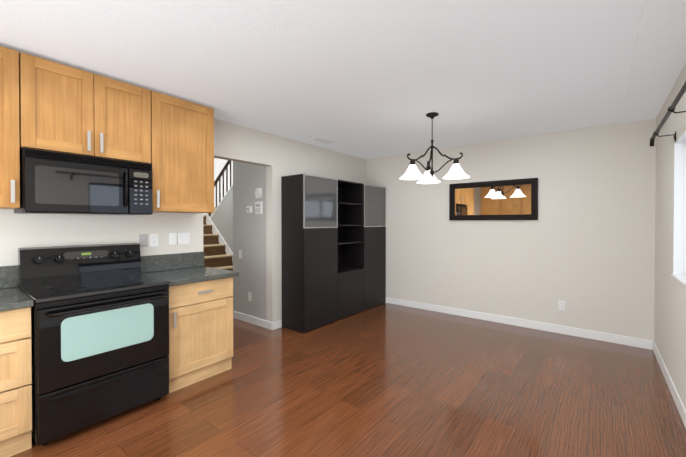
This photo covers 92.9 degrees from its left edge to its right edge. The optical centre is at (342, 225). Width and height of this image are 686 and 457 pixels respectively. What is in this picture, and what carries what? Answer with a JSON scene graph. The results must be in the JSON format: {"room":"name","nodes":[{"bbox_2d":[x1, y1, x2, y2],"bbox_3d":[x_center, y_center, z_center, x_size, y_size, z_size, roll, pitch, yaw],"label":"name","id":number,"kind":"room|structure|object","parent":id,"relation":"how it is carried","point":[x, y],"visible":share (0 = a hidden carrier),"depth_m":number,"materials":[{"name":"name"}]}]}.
{"room":"kitchen","nodes":[
{"label":"kitchen","id":0,"kind":"room"},
{"bbox_2d":[0,118,367,321],"bbox_3d":[-1.463,0.097,3.542,0.120,2.500,6.140,0,1,38],"label":"wall","id":1,"kind":"structure","parent":0,"point":[281,156],"depth_m":3.59,"materials":[{"name":"beige paint"}]},
{"bbox_2d":[0,46,19,208],"bbox_3d":[-2.428,-0.611,1.901,0.380,1.005,0.738,0,1,38],"label":"upper cabinet","id":2,"kind":"object","parent":1,"relation":"attached to","point":[9,141],"visible":1,"depth_m":2.05,"materials":[{"name":"brown wood"}]},
{"bbox_2d":[19,52,150,163],"bbox_3d":[-1.957,-0.813,2.497,0.380,0.611,0.776,0,1,38],"label":"upper cabinet","id":3,"kind":"object","parent":1,"relation":"attached to","point":[66,109],"visible":1,"depth_m":2.34,"materials":[{"name":"brown wood"}]},
{"bbox_2d":[14,147,152,214],"bbox_3d":[-1.938,-0.293,2.486,0.429,0.418,0.766,0,1,38],"label":"microwave","id":4,"kind":"object","parent":3,"relation":"attached to","point":[53,182],"visible":1,"depth_m":2.31,"materials":[{"name":"black"}]},
{"bbox_2d":[139,234,147,246],"bbox_3d":[-1.819,0.142,2.976,0.017,0.118,0.072,0,1,38],"label":"light switch","id":5,"kind":"object","parent":1,"relation":"attached to","point":[143,240],"visible":0.83,"depth_m":2.98,"materials":[{"name":"grey plastic"}]},
{"bbox_2d":[150,234,157,246],"bbox_3d":[-1.767,0.141,3.050,0.009,0.118,0.072,0,1,38],"label":"electrical outlet","id":6,"kind":"object","parent":1,"relation":"attached to","point":[153,240],"visible":1,"depth_m":3.04,"materials":[{"name":"white plastic"}]},
{"bbox_2d":[169,233,176,244],"bbox_3d":[-1.658,0.135,3.180,0.017,0.118,0.072,0,1,38],"label":"light switch","id":7,"kind":"object","parent":1,"relation":"attached to","point":[172,238],"visible":1,"depth_m":3.18,"materials":[{"name":"white plastic"}]},
{"bbox_2d":[150,91,213,212],"bbox_3d":[-1.541,-0.621,3.027,0.380,1.005,0.560,0,1,38],"label":"upper cabinet","id":8,"kind":"object","parent":1,"relation":"attached to","point":[182,147],"visible":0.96,"depth_m":2.91,"materials":[{"name":"brown wood"}]},
{"bbox_2d":[178,232,189,244],"bbox_3d":[-1.593,0.134,3.269,0.009,0.118,0.115,0,1,38],"label":"light switch","id":9,"kind":"object","parent":1,"relation":"attached to","point":[183,238],"visible":1,"depth_m":3.27,"materials":[{"name":"white plastic"}]},
{"bbox_2d":[211,158,265,319],"bbox_3d":[-2.783,-0.472,5.594,4.500,3.600,3.940,0,1,38],"label":"wall","id":10,"kind":"structure","parent":0,"point":[238,226],"depth_m":4.52,"materials":[{"name":"grey paint"}]},
{"bbox_2d":[203,213,232,262],"bbox_3d":[-2.216,0.443,6.226,1.960,1.760,0.014,0,1,38],"label":"trim","id":11,"kind":"structure","parent":10,"relation":"attached to","point":[221,240],"depth_m":6.39,"materials":[{"name":"white wood"}]},
{"bbox_2d":[246,206,251,212],"bbox_3d":[-1.280,-0.209,4.434,0.120,0.100,0.023,0,1,38],"label":"thermostat","id":12,"kind":"object","parent":10,"relation":"attached to","point":[248,209],"visible":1,"depth_m":4.42,"materials":[{"name":"white plastic"}]},
{"bbox_2d":[233,311,275,329],"bbox_3d":[-1.239,1.289,4.444,0.894,0.100,0.042,0,1,38],"label":"baseboard","id":13,"kind":"structure","parent":10,"relation":"attached to","point":[240,316],"depth_m":4.37,"materials":[{"name":"white wood"}]},
{"bbox_2d":[255,188,261,197],"bbox_3d":[-1.121,-0.423,4.302,0.130,0.130,0.032,0,1,38],"label":"smoke detector","id":14,"kind":"object","parent":10,"relation":"attached to","point":[258,192],"visible":0.98,"depth_m":4.28,"materials":[{"name":"white plastic"}]},
{"bbox_2d":[255,201,262,214],"bbox_3d":[-1.117,-0.225,4.308,0.150,0.170,0.022,0,1,38],"label":"keypad","id":15,"kind":"object","parent":10,"relation":"attached to","point":[258,207],"visible":1,"depth_m":4.29,"materials":[{"name":"white plastic"}]},
{"bbox_2d":[0,0,643,158],"bbox_3d":[0.089,-1.192,2.308,4.070,0.100,6.140,0,1,38],"label":"ceiling","id":16,"kind":"structure","parent":0,"point":[366,79],"depth_m":2.23,"materials":[{"name":"grey paint"}]},
{"bbox_2d":[310,137,333,143],"bbox_3d":[-0.282,-1.155,4.471,0.150,0.008,0.320,0,1,38],"label":"ceiling vent","id":17,"kind":"object","parent":16,"relation":"in","point":[321,140],"visible":1,"depth_m":4.45,"materials":[{"name":"white metal"}]},
{"bbox_2d":[400,112,468,183],"bbox_3d":[0.969,-0.811,3.345,0.635,0.677,0.684,0,1,38],"label":"chandelier","id":18,"kind":"object","parent":16,"relation":"hanging from","point":[456,171],"visible":1,"depth_m":3.33,"materials":[{"name":"brown metal"}]},
{"bbox_2d":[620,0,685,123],"bbox_3d":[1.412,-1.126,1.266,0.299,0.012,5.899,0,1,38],"label":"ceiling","id":19,"kind":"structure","parent":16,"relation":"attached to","point":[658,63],"depth_m":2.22,"materials":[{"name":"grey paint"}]},
{"bbox_2d":[11,303,685,456],"bbox_3d":[-1.679,1.395,3.724,8.570,0.100,6.140,0,1,38],"label":"floor","id":20,"kind":"structure","parent":0,"point":[386,380],"depth_m":2.52,"materials":[{"name":"laminate"}]},
{"bbox_2d":[0,307,31,456],"bbox_3d":[-2.326,0.925,1.844,0.627,0.874,0.752,0,1,38],"label":"base cabinet","id":21,"kind":"object","parent":20,"relation":"on","point":[15,383],"visible":1,"depth_m":1.91,"materials":[{"name":"brown wood"}]},
{"bbox_2d":[0,252,238,310],"bbox_3d":[-1.887,0.384,2.388,0.637,0.193,2.158,0,1,38],"label":"countertop","id":22,"kind":"structure","parent":21,"relation":"on","point":[179,268],"depth_m":2.89,"materials":[{"name":"stone"}]},
{"bbox_2d":[18,243,168,445],"bbox_3d":[-1.803,0.760,2.402,0.703,1.195,0.764,0,1,38],"label":"range","id":23,"kind":"object","parent":20,"relation":"on","point":[100,329],"visible":0.96,"depth_m":2.23,"materials":[{"name":"black metal"}]},
{"bbox_2d":[167,277,232,392],"bbox_3d":[-1.424,0.915,2.990,0.627,0.874,0.583,0,1,38],"label":"base cabinet","id":24,"kind":"object","parent":20,"relation":"on","point":[201,331],"visible":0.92,"depth_m":2.79,"materials":[{"name":"brown wood"}]},
{"bbox_2d":[203,207,232,296],"bbox_3d":[-2.708,0.463,6.651,3.076,1.709,1.940,0,1,38],"label":"stairs","id":25,"kind":"structure","parent":20,"relation":"on","point":[216,256],"depth_m":6.06,"materials":[{"name":"brown wood"}]},
{"bbox_2d":[209,160,232,218],"bbox_3d":[-2.226,-0.880,6.298,1.636,1.884,0.100,0,1,38],"label":"stair railing","id":26,"kind":"object","parent":25,"relation":"on","point":[221,173],"visible":0.21,"depth_m":6.38,"materials":[{"name":"brown"}]},
{"bbox_2d":[281,174,385,332],"bbox_3d":[-0.034,0.347,4.911,0.426,1.975,1.955,0,1,38],"label":"storage unit","id":27,"kind":"object","parent":20,"relation":"on","point":[333,232],"visible":0.98,"depth_m":4.40,"materials":[{"name":"black wood"}]},
{"bbox_2d":[368,119,651,339],"bbox_3d":[1.919,0.086,4.710,3.750,2.500,0.120,0,1,38],"label":"wall","id":28,"kind":"structure","parent":0,"point":[592,246],"depth_m":4.14,"materials":[{"name":"beige paint"}]},
{"bbox_2d":[449,178,537,219],"bbox_3d":[2.039,-0.337,4.511,1.140,0.540,0.034,0,1,38],"label":"wall mirror","id":29,"kind":"object","parent":28,"relation":"attached to","point":[514,199],"visible":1,"depth_m":4.47,"materials":[{"name":"black mirror"}]},
{"bbox_2d":[385,297,649,348],"bbox_3d":[1.862,1.286,4.682,3.708,0.100,0.012,0,1,38],"label":"baseboard","id":30,"kind":"structure","parent":28,"relation":"attached to","point":[615,338],"depth_m":4.21,"materials":[{"name":"white wood"}]},
{"bbox_2d":[558,300,564,310],"bbox_3d":[2.700,0.993,4.020,0.072,0.118,0.009,0,1,38],"label":"outlet","id":31,"kind":"object","parent":28,"relation":"attached to","point":[561,305],"visible":1,"depth_m":4.02,"materials":[{"name":"white plastic"}]},
{"bbox_2d":[652,64,685,408],"bbox_3d":[1.609,0.119,1.123,0.200,2.500,6.140,0,1,38],"label":"wall","id":32,"kind":"structure","parent":0,"point":[668,294],"depth_m":2.86,"materials":[{"name":"beige paint"}]},
{"bbox_2d":[650,81,685,146],"bbox_3d":[1.879,-0.700,1.727,0.130,0.107,2.794,0,1,38],"label":"curtain rod","id":33,"kind":"object","parent":32,"relation":"attached to","point":[680,94],"visible":1,"depth_m":2.15,"materials":[{"name":"brown metal"}]},
{"bbox_2d":[651,340,685,427],"bbox_3d":[1.525,1.318,1.200,0.015,0.100,5.900,0,1,38],"label":"baseboard","id":34,"kind":"structure","parent":32,"relation":"attached to","point":[681,409],"depth_m":2.64,"materials":[{"name":"white wood"}]},
{"bbox_2d":[671,131,685,285],"bbox_3d":[2.029,-0.119,1.745,0.112,1.073,2.198,0,1,38],"label":"window","id":35,"kind":"structure","parent":32,"relation":"in","point":[679,260],"depth_m":2.61,"materials":[{"name":"white"}]}
]}

